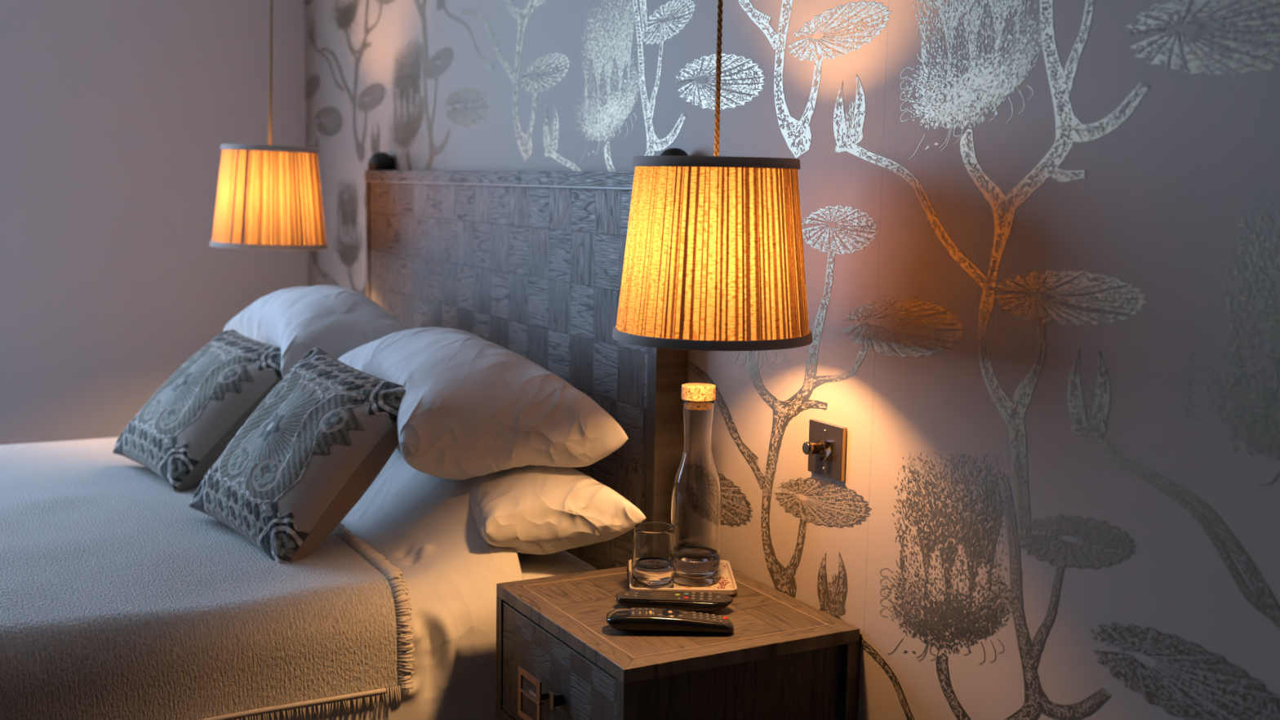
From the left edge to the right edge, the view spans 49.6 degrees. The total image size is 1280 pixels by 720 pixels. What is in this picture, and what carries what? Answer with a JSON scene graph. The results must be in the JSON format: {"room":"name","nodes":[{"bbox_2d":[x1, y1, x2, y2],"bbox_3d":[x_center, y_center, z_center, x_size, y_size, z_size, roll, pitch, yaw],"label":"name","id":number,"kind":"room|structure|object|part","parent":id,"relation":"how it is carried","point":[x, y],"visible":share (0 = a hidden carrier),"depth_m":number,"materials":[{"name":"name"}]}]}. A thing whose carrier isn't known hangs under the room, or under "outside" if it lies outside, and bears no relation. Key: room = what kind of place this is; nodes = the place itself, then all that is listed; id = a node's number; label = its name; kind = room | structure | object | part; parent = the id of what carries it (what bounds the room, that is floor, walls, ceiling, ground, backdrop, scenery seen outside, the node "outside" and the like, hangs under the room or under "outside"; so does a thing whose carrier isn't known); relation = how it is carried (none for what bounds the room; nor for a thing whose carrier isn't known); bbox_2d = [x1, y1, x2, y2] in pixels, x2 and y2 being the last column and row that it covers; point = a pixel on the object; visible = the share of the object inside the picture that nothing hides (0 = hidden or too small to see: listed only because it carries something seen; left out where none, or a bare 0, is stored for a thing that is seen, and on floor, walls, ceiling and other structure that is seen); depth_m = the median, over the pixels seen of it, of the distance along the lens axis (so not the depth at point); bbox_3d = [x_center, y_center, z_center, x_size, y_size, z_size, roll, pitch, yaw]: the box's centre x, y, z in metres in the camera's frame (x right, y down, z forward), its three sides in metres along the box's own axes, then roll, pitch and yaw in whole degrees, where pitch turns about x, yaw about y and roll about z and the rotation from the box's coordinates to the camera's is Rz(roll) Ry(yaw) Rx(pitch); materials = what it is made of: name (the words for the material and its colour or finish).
{"room":"bedroom","nodes":[
{"label":"bedroom","id":0,"kind":"room"},
{"bbox_2d":[0,0,307,444],"bbox_3d":[-2.784,-0.498,3.271,4.281,2.450,0.150,-3,8,-29],"label":"wall","id":1,"kind":"structure","parent":0,"point":[116,116],"depth_m":3.92,"materials":[{"name":"white paint"}]},
{"bbox_2d":[303,0,1279,719],"bbox_3d":[0.618,-0.172,1.216,0.001,2.450,6.763,-3,8,-29],"label":"wall","id":2,"kind":"structure","parent":0,"point":[1041,238],"depth_m":1.65,"materials":[{"name":"paper"}]},
{"bbox_3d":[-1.172,-1.340,0.067,4.431,0.100,7.063,-3,8,-29],"label":"ceiling","id":3,"kind":"structure","parent":0,"visible":0},
{"bbox_2d":[209,0,328,250],"bbox_3d":[-0.902,-0.986,3.329,0.282,1.433,0.282,2,7,8],"label":"pendant lamp","id":4,"kind":"object","parent":3,"relation":"hanging from","point":[268,197],"visible":1,"depth_m":3.30,"materials":[{"name":"orange fabric"}]},
{"bbox_3d":[-0.910,-0.401,3.405,0.274,0.246,0.274,1,7,-9],"label":"lamp shade","id":5,"kind":"part","parent":4,"relation":"part of","materials":[{"name":"fabric"}]},
{"bbox_3d":[-0.915,-0.285,3.419,0.282,0.013,0.282,1,7,-9],"label":"trim","id":6,"kind":"part","parent":4,"relation":"part of","materials":[{"name":"grey fabric"}]},
{"bbox_3d":[-0.905,-0.516,3.390,0.233,0.014,0.233,1,7,-9],"label":"trim","id":7,"kind":"part","parent":4,"relation":"part of","materials":[{"name":"grey fabric"}]},
{"bbox_3d":[-0.882,-1.098,3.317,0.008,1.206,0.008,1,7,-9],"label":"cord","id":8,"kind":"part","parent":4,"relation":"part of","materials":[{"name":"brown fabric"}]},
{"bbox_2d":[612,0,813,351],"bbox_3d":[0.106,-0.748,1.707,0.260,1.453,0.260,-5,9,-38],"label":"pendant lamp","id":9,"kind":"object","parent":3,"relation":"hanging from","point":[713,260],"visible":1,"depth_m":1.69,"materials":[{"name":"fabric"}]},
{"bbox_3d":[0.096,-0.143,1.785,0.253,0.232,0.253,-3,8,-29],"label":"lamp shade","id":10,"kind":"part","parent":9,"relation":"part of","materials":[{"name":"fabric"}]},
{"bbox_3d":[0.094,-0.033,1.799,0.260,0.012,0.260,-3,8,-29],"label":"trim","id":11,"kind":"part","parent":9,"relation":"part of","materials":[{"name":"grey fabric"}]},
{"bbox_3d":[0.098,-0.252,1.771,0.215,0.013,0.215,-3,8,-29],"label":"trim","id":12,"kind":"part","parent":9,"relation":"part of","materials":[{"name":"grey fabric"}]},
{"bbox_3d":[0.108,-0.853,1.693,0.008,1.241,0.008,-3,8,-29],"label":"cord","id":13,"kind":"part","parent":9,"relation":"part of","materials":[{"name":"brown fabric"}]},
{"bbox_3d":[-1.216,1.188,0.394,4.431,0.100,7.063,-3,8,-29],"label":"floor","id":14,"kind":"structure","parent":0,"visible":0},
{"bbox_2d":[364,147,688,569],"bbox_3d":[-1.196,0.241,2.419,2.088,1.260,1.533,-3,8,-29],"label":"headboard","id":15,"kind":"object","parent":14,"relation":"on","point":[530,264],"visible":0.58,"depth_m":2.56,"materials":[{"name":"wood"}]},
{"bbox_3d":[-0.666,0.116,3.540,0.057,1.138,0.022,-3,8,-29],"label":"post","id":16,"kind":"part","parent":15,"relation":"part of","materials":[{"name":"brown wood"}]},
{"bbox_3d":[-0.326,-0.357,2.814,0.015,0.003,1.494,-3,8,-29],"label":"bead moulding","id":17,"kind":"part","parent":15,"relation":"part of","materials":[{"name":"grey wood"}]},
{"bbox_3d":[-0.303,-0.372,2.824,0.059,0.026,1.496,-3,8,-29],"label":"rail","id":18,"kind":"part","parent":15,"relation":"part of","materials":[{"name":"grey wood"}]},
{"bbox_2d":[517,550,597,580],"bbox_3d":[-1.233,0.431,2.445,1.969,0.270,1.471,-3,8,-29],"label":"mattress","id":19,"kind":"object","parent":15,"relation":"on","point":[562,562],"visible":0.04,"depth_m":2.28,"materials":[{"name":"white fabric"}]},
{"bbox_2d":[226,448,523,719],"bbox_3d":[-1.310,0.455,2.414,1.763,0.620,1.591,-3,8,-29],"label":"sheet","id":20,"kind":"object","parent":19,"relation":"on","point":[424,525],"visible":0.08,"depth_m":2.13,"materials":[{"name":"white fabric"}]},
{"bbox_2d":[0,437,415,719],"bbox_3d":[-1.425,0.358,2.337,1.656,0.196,1.592,-3,8,-29],"label":"throw blanket","id":21,"kind":"object","parent":20,"relation":"on","point":[121,598],"visible":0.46,"depth_m":2.01,"materials":[{"name":"white fabric"}]},
{"bbox_2d":[112,328,283,491],"bbox_3d":[-0.870,0.093,2.789,0.276,0.269,0.364,-5,9,-38],"label":"cushion","id":22,"kind":"object","parent":21,"relation":"on","point":[183,429],"visible":0.94,"depth_m":2.69,"materials":[{"name":"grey fabric"}]},
{"bbox_2d":[188,346,405,563],"bbox_3d":[-0.562,0.153,2.318,0.259,0.306,0.379,-5,10,-39],"label":"cushion","id":23,"kind":"object","parent":21,"relation":"on","point":[316,443],"visible":0.98,"depth_m":2.22,"materials":[{"name":"fabric"}]},
{"bbox_2d":[337,327,627,479],"bbox_3d":[-0.332,0.062,2.412,0.337,0.225,0.806,-3,8,-29],"label":"pillow","id":24,"kind":"object","parent":20,"relation":"on","point":[471,406],"visible":0.78,"depth_m":2.17,"materials":[{"name":"white fabric"}]},
{"bbox_2d":[470,465,645,554],"bbox_3d":[-0.261,0.219,2.413,0.234,0.170,0.759,-3,8,-29],"label":"pillow","id":25,"kind":"object","parent":19,"relation":"on","point":[532,509],"visible":0.47,"depth_m":2.16,"materials":[{"name":"white fabric"}]},
{"bbox_3d":[0.038,0.294,2.262,0.057,1.138,0.030,-3,8,-29],"label":"post","id":26,"kind":"part","parent":15,"relation":"part of","materials":[{"name":"brown wood"}]},
{"bbox_2d":[495,565,859,719],"bbox_3d":[0.027,0.647,1.978,0.380,0.611,0.400,-3,8,-29],"label":"nightstand","id":27,"kind":"object","parent":14,"relation":"on","point":[558,656],"visible":0.95,"depth_m":1.84,"materials":[{"name":"brown wood"}]},
{"bbox_3d":[-0.200,0.440,2.044,0.019,0.186,0.019,-3,8,-29],"label":"corner post","id":28,"kind":"part","parent":27,"relation":"part of","materials":[{"name":"brown wood"}]},
{"bbox_3d":[-0.142,0.462,1.898,0.024,0.071,0.072,-3,8,-29],"label":"ring handle","id":29,"kind":"part","parent":27,"relation":"part of","materials":[{"name":"brown metal"}]},
{"bbox_3d":[-0.107,0.454,1.877,0.018,0.162,0.356,-3,8,-29],"label":"door","id":30,"kind":"part","parent":27,"relation":"part of","materials":[{"name":"wood"}]},
{"bbox_3d":[-0.017,0.486,1.713,0.019,0.186,0.019,-3,8,-29],"label":"corner post","id":31,"kind":"part","parent":27,"relation":"part of","materials":[{"name":"brown wood"}]},
{"bbox_2d":[606,607,733,633],"bbox_3d":[0.040,0.345,1.831,0.168,0.026,0.046,1,7,0],"label":"remote control","id":32,"kind":"object","parent":27,"relation":"on","point":[633,619],"visible":1,"depth_m":1.81,"materials":[{"name":"black plastic"}]},
{"bbox_2d":[616,591,733,611],"bbox_3d":[0.048,0.336,1.925,0.162,0.020,0.047,1,7,4],"label":"remote control","id":33,"kind":"object","parent":27,"relation":"on","point":[674,600],"visible":0.94,"depth_m":1.91,"materials":[{"name":"black plastic"}]},
{"bbox_3d":[0.048,0.328,1.924,0.156,0.002,0.044,1,7,4],"label":"plate","id":34,"kind":"part","parent":33,"relation":"part of","materials":[{"name":"grey plastic"}]},
{"bbox_3d":[0.042,0.353,1.946,0.298,0.018,0.340,-3,8,-29],"label":"panel","id":35,"kind":"part","parent":27,"relation":"part of","materials":[{"name":"brown wood"}]},
{"bbox_2d":[628,559,737,595],"bbox_3d":[0.061,0.323,2.058,0.155,0.012,0.155,1,7,-1],"label":"tray","id":36,"kind":"object","parent":27,"relation":"on","point":[726,584],"visible":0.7,"depth_m":2.01,"materials":[{"name":"beige ceramic"}]},
{"bbox_2d":[631,521,676,588],"bbox_3d":[0.020,0.285,2.003,0.065,0.089,0.065,-3,8,-29],"label":"tumbler","id":37,"kind":"object","parent":36,"relation":"on","point":[654,561],"visible":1,"depth_m":1.98,"materials":[{"name":"clear glass"}]},
{"bbox_2d":[670,382,721,586],"bbox_3d":[0.083,0.181,2.029,0.074,0.291,0.074,-3,8,-29],"label":"carafe","id":38,"kind":"object","parent":36,"relation":"on","point":[695,496],"visible":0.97,"depth_m":2.00,"materials":[{"name":"clear glass"}]},
{"bbox_3d":[0.128,0.468,1.798,0.320,0.167,0.007,-3,8,-29],"label":"panel","id":39,"kind":"part","parent":27,"relation":"part of","materials":[{"name":"brown wood"}]},
{"bbox_3d":[0.280,0.470,1.874,0.019,0.186,0.019,-3,8,-29],"label":"corner post","id":40,"kind":"part","parent":27,"relation":"part of","materials":[{"name":"brown wood"}]},
{"bbox_3d":[0.689,-0.175,1.254,0.140,2.450,7.063,-3,8,-29],"label":"wall","id":41,"kind":"structure","parent":0,"visible":0},
{"bbox_2d":[802,418,846,481],"bbox_3d":[0.246,0.124,1.896,0.032,0.073,0.076,-3,8,-29],"label":"dimmer switch","id":42,"kind":"object","parent":41,"relation":"attached to","point":[825,449],"visible":1,"depth_m":1.89,"materials":[{"name":"brown metal"}]},
{"bbox_3d":[0.227,0.121,1.897,0.001,0.016,0.016,-3,8,-29],"label":"knob","id":43,"kind":"part","parent":42,"relation":"part of","materials":[{"name":"black metal"}]},
{"bbox_3d":[0.238,0.121,1.903,0.024,0.020,0.020,-3,8,-29],"label":"dimmer knob","id":44,"kind":"part","parent":42,"relation":"part of","materials":[{"name":"brown metal"}]},
{"bbox_3d":[-0.658,0.139,3.073,0.270,0.147,0.689,-3,8,-29],"label":"pillow","id":45,"kind":"object","parent":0,"visible":0},
{"bbox_2d":[223,284,406,377],"bbox_3d":[-0.650,-0.043,2.910,0.322,0.228,0.686,-3,8,-29],"label":"pillow","id":46,"kind":"object","parent":45,"relation":"on","point":[337,320],"visible":0.55,"depth_m":2.75,"materials":[{"name":"white fabric"}]}
]}

